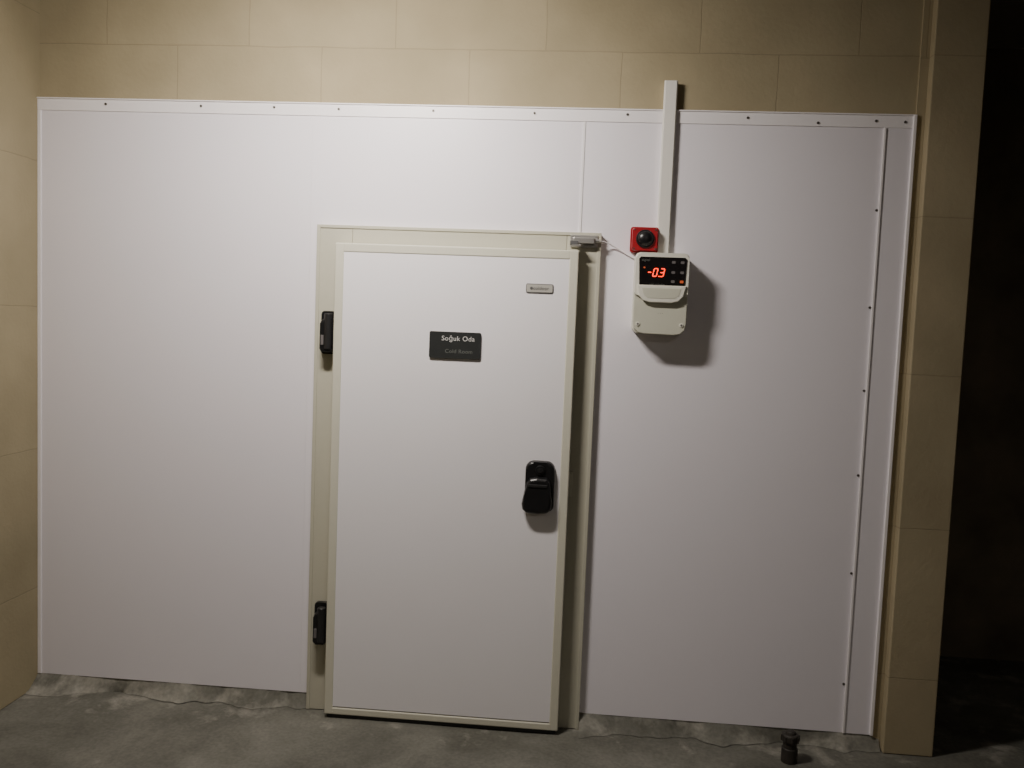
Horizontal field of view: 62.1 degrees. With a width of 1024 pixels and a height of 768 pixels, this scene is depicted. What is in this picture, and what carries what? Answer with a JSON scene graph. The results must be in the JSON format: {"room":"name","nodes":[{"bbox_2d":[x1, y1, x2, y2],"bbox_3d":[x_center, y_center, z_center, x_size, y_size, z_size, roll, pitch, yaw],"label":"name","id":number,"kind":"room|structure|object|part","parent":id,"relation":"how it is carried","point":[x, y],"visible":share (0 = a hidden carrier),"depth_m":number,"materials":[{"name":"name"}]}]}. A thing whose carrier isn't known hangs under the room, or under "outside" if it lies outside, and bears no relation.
{"room":"cold room entrance area","nodes":[
{"label":"cold room entrance area","id":0,"kind":"room"},
{"bbox_2d":[0,0,39,709],"bbox_3d":[-2.346,-0.060,0.915,0.200,3.150,5.512,3,4,4],"label":"wall","id":1,"kind":"structure","parent":0,"point":[19,19],"depth_m":3.52,"materials":[{"name":"beige paint"}]},
{"bbox_2d":[317,606,325,642],"bbox_3d":[-0.795,1.002,3.541,0.034,0.146,0.034,3,4,4],"label":"hinge lower knuckle","id":2,"kind":"object","parent":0,"point":[321,611],"depth_m":3.53},
{"bbox_2d":[320,335,323,344],"bbox_3d":[-0.770,-0.179,3.449,0.012,0.040,0.007,3,4,4],"label":"hinge upper slot","id":3,"kind":"object","parent":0,"point":[322,336],"depth_m":3.45,"materials":[{"name":"grey metal"}]},
{"bbox_2d":[324,313,332,349],"bbox_3d":[-0.746,-0.214,3.454,0.034,0.146,0.034,3,4,4],"label":"hinge upper knuckle","id":4,"kind":"object","parent":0,"point":[328,317],"depth_m":3.44},
{"bbox_2d":[332,320,333,344],"bbox_3d":[-0.726,-0.209,3.469,0.019,0.100,0.040,3,4,4],"label":"flap","id":5,"kind":"object","parent":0,"point":[332,320],"depth_m":3.45,"materials":[{"name":"silver metal"}]},
{"bbox_2d":[40,0,923,721],"bbox_3d":[-0.326,-0.173,3.612,3.800,3.150,0.188,3,4,4],"label":"wall","id":6,"kind":"structure","parent":0,"point":[821,56],"depth_m":3.42,"materials":[{"name":"beige paint"}]},
{"bbox_2d":[41,110,312,691],"bbox_3d":[-1.448,0.065,3.617,1.178,2.474,0.012,3,4,4],"label":"panel","id":7,"kind":"object","parent":6,"relation":"attached to","point":[175,247],"visible":1,"depth_m":3.61,"materials":[{"name":"white metal"}]},
{"bbox_2d":[37,110,40,672],"bbox_3d":[-2.032,0.061,3.656,0.016,2.431,0.004,3,4,4],"label":"wall edge trim","id":8,"kind":"object","parent":7,"relation":"attached to","point":[38,111],"visible":1,"depth_m":3.64,"materials":[{"name":"white metal"}]},
{"bbox_2d":[306,224,320,708],"bbox_3d":[-0.830,0.365,3.551,0.014,2.045,0.006,3,4,4],"label":"frame lip","id":9,"kind":"object","parent":6,"relation":"attached to","point":[318,225],"visible":1,"depth_m":3.55,"materials":[{"name":"beige metal"}]},
{"bbox_2d":[310,228,352,709],"bbox_3d":[-0.761,0.368,3.567,0.146,2.044,0.041,3,4,4],"label":"frame jamb","id":10,"kind":"object","parent":6,"relation":"attached to","point":[329,237],"visible":0.47,"depth_m":3.54,"materials":[{"name":"beige metal"}]},
{"bbox_2d":[300,116,583,691],"bbox_3d":[-0.309,0.116,3.530,1.110,2.474,0.012,3,4,4],"label":"panel","id":11,"kind":"object","parent":6,"relation":"attached to","point":[521,175],"visible":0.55,"depth_m":3.46,"materials":[{"name":"white metal"}]},
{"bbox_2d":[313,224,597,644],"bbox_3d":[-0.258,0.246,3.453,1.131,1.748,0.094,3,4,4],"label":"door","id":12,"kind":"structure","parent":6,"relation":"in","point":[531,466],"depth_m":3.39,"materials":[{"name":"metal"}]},
{"bbox_3d":[-0.801,1.004,3.585,0.060,0.176,0.022,3,4,4],"label":"hinge","id":13,"kind":"part","parent":12,"relation":"part of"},
{"bbox_3d":[-0.753,-0.212,3.498,0.060,0.176,0.022,3,4,4],"label":"hinge","id":14,"kind":"part","parent":12,"relation":"part of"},
{"bbox_2d":[333,252,569,721],"bbox_3d":[-0.258,0.424,3.474,0.908,1.882,0.061,3,4,4],"label":"leaf","id":15,"kind":"object","parent":12,"relation":"attached to","point":[445,591],"visible":0.86,"depth_m":3.44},
{"bbox_2d":[324,243,343,713],"bbox_3d":[-0.726,0.403,3.508,0.036,1.950,0.064,3,4,4],"label":"door edge trim","id":16,"kind":"object","parent":15,"relation":"attached to","point":[339,252],"visible":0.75,"depth_m":3.47,"materials":[{"name":"white metal"}]},
{"bbox_2d":[332,706,549,729],"bbox_3d":[-0.296,1.381,3.541,0.912,0.029,0.064,3,4,4],"label":"door bottom trim","id":17,"kind":"object","parent":15,"relation":"attached to","point":[335,710],"visible":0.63,"depth_m":3.51,"materials":[{"name":"beige metal"}]},
{"bbox_2d":[327,714,554,733],"bbox_3d":[-0.297,1.402,3.542,0.956,0.020,0.047,3,4,4],"label":"gasket sweep","id":18,"kind":"object","parent":15,"relation":"attached to","point":[328,715],"visible":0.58,"depth_m":3.52,"materials":[{"name":"rubber"}]},
{"bbox_2d":[429,331,480,359],"bbox_3d":[-0.228,-0.155,3.396,0.207,0.106,0.011,3,4,4],"label":"door sign","id":19,"kind":"object","parent":15,"relation":"attached to","point":[456,345],"visible":1,"depth_m":3.39,"materials":[{"name":"black plastic"}]},
{"bbox_2d":[526,283,552,292],"bbox_3d":[0.109,-0.377,3.356,0.108,0.036,0.007,3,4,4],"label":"badge","id":20,"kind":"object","parent":15,"relation":"attached to","point":[530,288],"visible":1,"depth_m":3.35,"materials":[{"name":"silver metal"}]},
{"bbox_2d":[521,477,551,513],"bbox_3d":[0.100,0.445,3.379,0.124,0.151,0.031,3,4,4],"label":"paddle","id":21,"kind":"object","parent":12,"relation":"attached to","point":[535,500],"depth_m":3.37,"materials":[{"name":"black plastic"}]},
{"bbox_3d":[0.102,0.404,3.364,0.073,0.012,0.006,3,4,4],"label":"handle grip slot","id":22,"kind":"part","parent":21,"relation":"part of","materials":[{"name":"black plastic"}]},
{"bbox_2d":[535,466,544,474],"bbox_3d":[0.113,0.343,3.382,0.038,0.038,0.012,3,4,4],"label":"lock","id":23,"kind":"object","parent":12,"relation":"attached to","point":[537,467],"visible":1,"depth_m":3.38,"materials":[{"name":"black plastic"}]},
{"bbox_3d":[0.110,0.409,3.400,0.118,0.204,0.024,3,4,4],"label":"handle","id":24,"kind":"part","parent":12,"relation":"part of","materials":[{"name":"black plastic"}]},
{"bbox_2d":[549,250,578,730],"bbox_3d":[0.209,0.445,3.437,0.036,1.950,0.064,3,4,4],"label":"door edge trim","id":25,"kind":"object","parent":12,"relation":"attached to","point":[574,254],"visible":1,"depth_m":3.40,"materials":[{"name":"beige metal"}]},
{"bbox_2d":[570,235,634,258],"bbox_3d":[0.368,-0.543,3.373,0.283,0.092,0.070,2,4,-3],"label":"switch","id":26,"kind":"object","parent":12,"relation":"attached to","point":[581,241],"visible":0.93,"depth_m":3.38,"materials":[{"name":"white plastic"}]},
{"bbox_2d":[573,237,594,244],"bbox_3d":[0.286,-0.569,3.379,0.084,0.024,0.032,3,4,4],"label":"switch","id":27,"kind":"object","parent":26,"relation":"attached to","point":[581,240],"depth_m":3.36,"materials":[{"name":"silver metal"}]},
{"bbox_3d":[0.288,-0.569,3.393,0.110,0.049,0.008,3,4,4],"label":"bracket plate","id":28,"kind":"part","parent":26,"relation":"part of","materials":[{"name":"silver metal"}]},
{"bbox_2d":[353,229,566,249],"bbox_3d":[-0.215,-0.565,3.460,0.874,0.127,0.041,3,4,4],"label":"header","id":29,"kind":"object","parent":6,"relation":"attached to","point":[366,236],"depth_m":3.44,"materials":[{"name":"beige metal"}]},
{"bbox_2d":[37,98,913,127],"bbox_3d":[-0.214,-1.096,3.431,3.569,0.051,0.004,3,4,4],"label":"trim","id":30,"kind":"structure","parent":6,"relation":"attached to","point":[588,115],"depth_m":3.42,"materials":[{"name":"white metal"}]},
{"bbox_2d":[37,97,915,115],"bbox_3d":[-0.213,-1.120,3.427,3.569,0.005,0.009,3,4,4],"label":"angle top lip","id":31,"kind":"object","parent":6,"relation":"attached to","point":[37,97],"visible":1,"depth_m":3.42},
{"bbox_2d":[568,471,572,496],"bbox_3d":[0.236,0.407,3.456,0.018,0.100,0.032,3,4,4],"label":"keeper","id":32,"kind":"object","parent":6,"relation":"attached to","point":[570,472],"visible":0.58,"depth_m":3.44,"materials":[{"name":"grey metal"}]},
{"bbox_2d":[558,235,596,728],"bbox_3d":[0.250,0.413,3.490,0.134,2.044,0.041,3,4,4],"label":"jamb","id":33,"kind":"object","parent":6,"relation":"attached to","point":[587,267],"depth_m":3.47,"materials":[{"name":"beige metal"}]},
{"bbox_2d":[575,233,601,728],"bbox_3d":[0.310,0.417,3.464,0.014,2.045,0.006,3,4,4],"label":"frame lip","id":34,"kind":"object","parent":6,"relation":"attached to","point":[599,234],"visible":1,"depth_m":3.46,"materials":[{"name":"beige metal"}]},
{"bbox_2d":[657,80,677,252],"bbox_3d":[0.614,-0.854,3.377,0.052,0.682,0.036,3,4,4],"label":"cable trunking","id":35,"kind":"object","parent":6,"relation":"attached to","point":[670,86],"visible":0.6,"depth_m":3.36,"materials":[{"name":"plastic"}]},
{"bbox_2d":[579,122,883,731],"bbox_3d":[0.823,0.167,3.442,1.157,2.474,0.012,3,4,4],"label":"panel","id":36,"kind":"object","parent":6,"relation":"attached to","point":[726,451],"visible":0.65,"depth_m":3.43,"materials":[{"name":"white metal"}]},
{"bbox_2d":[579,121,585,231],"bbox_3d":[0.281,-0.829,3.412,0.008,0.446,0.004,3,4,4],"label":"strip","id":37,"kind":"object","parent":36,"relation":"attached to","point":[584,123],"visible":0.86,"depth_m":3.41,"materials":[{"name":"white metal"}]},
{"bbox_2d":[629,227,658,252],"bbox_3d":[0.525,-0.573,3.369,0.110,0.100,0.082,3,4,4],"label":"button","id":38,"kind":"object","parent":36,"relation":"attached to","point":[642,239],"visible":1,"depth_m":3.35,"materials":[{"name":"red plastic"}]},
{"bbox_2d":[631,252,689,334],"bbox_3d":[0.584,-0.354,3.357,0.208,0.319,0.125,3,4,4],"label":"controller","id":39,"kind":"object","parent":36,"relation":"attached to","point":[660,280],"visible":1,"depth_m":3.30,"materials":[{"name":"white plastic"}]},
{"bbox_2d":[842,115,917,735],"bbox_3d":[1.459,0.193,3.387,0.120,2.482,0.024,3,4,4],"label":"trim panel","id":40,"kind":"object","parent":6,"relation":"attached to","point":[898,140],"depth_m":3.38,"materials":[{"name":"white metal"}]},
{"bbox_3d":[1.402,0.216,3.390,0.009,2.430,0.008,3,4,4],"label":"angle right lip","id":41,"kind":"part","parent":40,"relation":"part of","materials":[{"name":"white metal"}]},
{"bbox_3d":[1.513,0.195,3.383,0.012,2.482,0.024,3,4,4],"label":"angle right edge","id":42,"kind":"part","parent":40,"relation":"part of","materials":[{"name":"white metal"}]},
{"bbox_2d":[872,0,933,742],"bbox_3d":[1.546,-0.082,3.368,0.032,3.150,0.012,3,4,4],"label":"trim strip","id":43,"kind":"object","parent":6,"relation":"attached to","point":[928,4],"visible":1,"depth_m":3.36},
{"bbox_2d":[0,656,1023,767],"bbox_3d":[0.922,1.624,1.317,6.800,0.005,7.000,3,4,4],"label":"floor","id":44,"kind":"structure","parent":0,"point":[979,716],"depth_m":3.40,"materials":[{"name":"concrete"}]},
{"bbox_2d":[25,673,305,708],"bbox_3d":[-1.485,1.325,3.653,1.220,0.066,0.110,3,4,4],"label":"fillet","id":45,"kind":"object","parent":44,"relation":"on","point":[44,684],"visible":1,"depth_m":3.68,"materials":[{"name":"grey concrete"}]},
{"bbox_2d":[579,712,879,752],"bbox_3d":[0.885,1.432,3.468,1.221,0.066,0.116,3,4,4],"label":"fillet","id":46,"kind":"object","parent":44,"relation":"on","point":[723,735],"visible":0.94,"depth_m":3.50,"materials":[{"name":"grey concrete"}]},
{"bbox_2d":[781,729,799,764],"bbox_3d":[1.092,1.423,3.340,0.068,0.127,0.068,1,4,-18],"label":"drain pipe","id":47,"kind":"object","parent":44,"relation":"on","point":[790,738],"visible":1,"depth_m":3.32,"materials":[{"name":"grey plastic"}]},
{"bbox_2d":[781,745,797,764],"bbox_3d":[1.090,1.456,3.343,0.062,0.060,0.062,3,4,4],"label":"socket","id":48,"kind":"object","parent":47,"relation":"attached to","point":[789,753],"depth_m":3.32,"materials":[{"name":"grey plastic"}]},
{"bbox_2d":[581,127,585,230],"bbox_3d":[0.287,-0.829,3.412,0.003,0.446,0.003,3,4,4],"label":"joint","id":49,"kind":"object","parent":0,"point":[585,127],"depth_m":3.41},
{"bbox_2d":[879,0,990,756],"bbox_3d":[1.666,-0.081,3.433,0.195,3.150,0.240,3,4,4],"label":"pillar","id":50,"kind":"structure","parent":0,"point":[959,31],"depth_m":3.32,"materials":[{"name":"beige paint"}]},
{"bbox_2d":[940,48,1023,661],"bbox_3d":[2.946,-0.102,4.430,3.000,3.150,0.150,3,4,4],"label":"dark doorway opening","id":51,"kind":"structure","parent":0,"point":[983,613],"depth_m":4.41,"materials":[{"name":"paint"}]},
{"bbox_2d":[987,0,1023,48],"bbox_3d":[1.050,-1.593,1.086,6.800,0.150,7.000,3,4,4],"label":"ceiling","id":52,"kind":"structure","parent":0,"point":[1006,19],"depth_m":3.96,"materials":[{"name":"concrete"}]}
]}

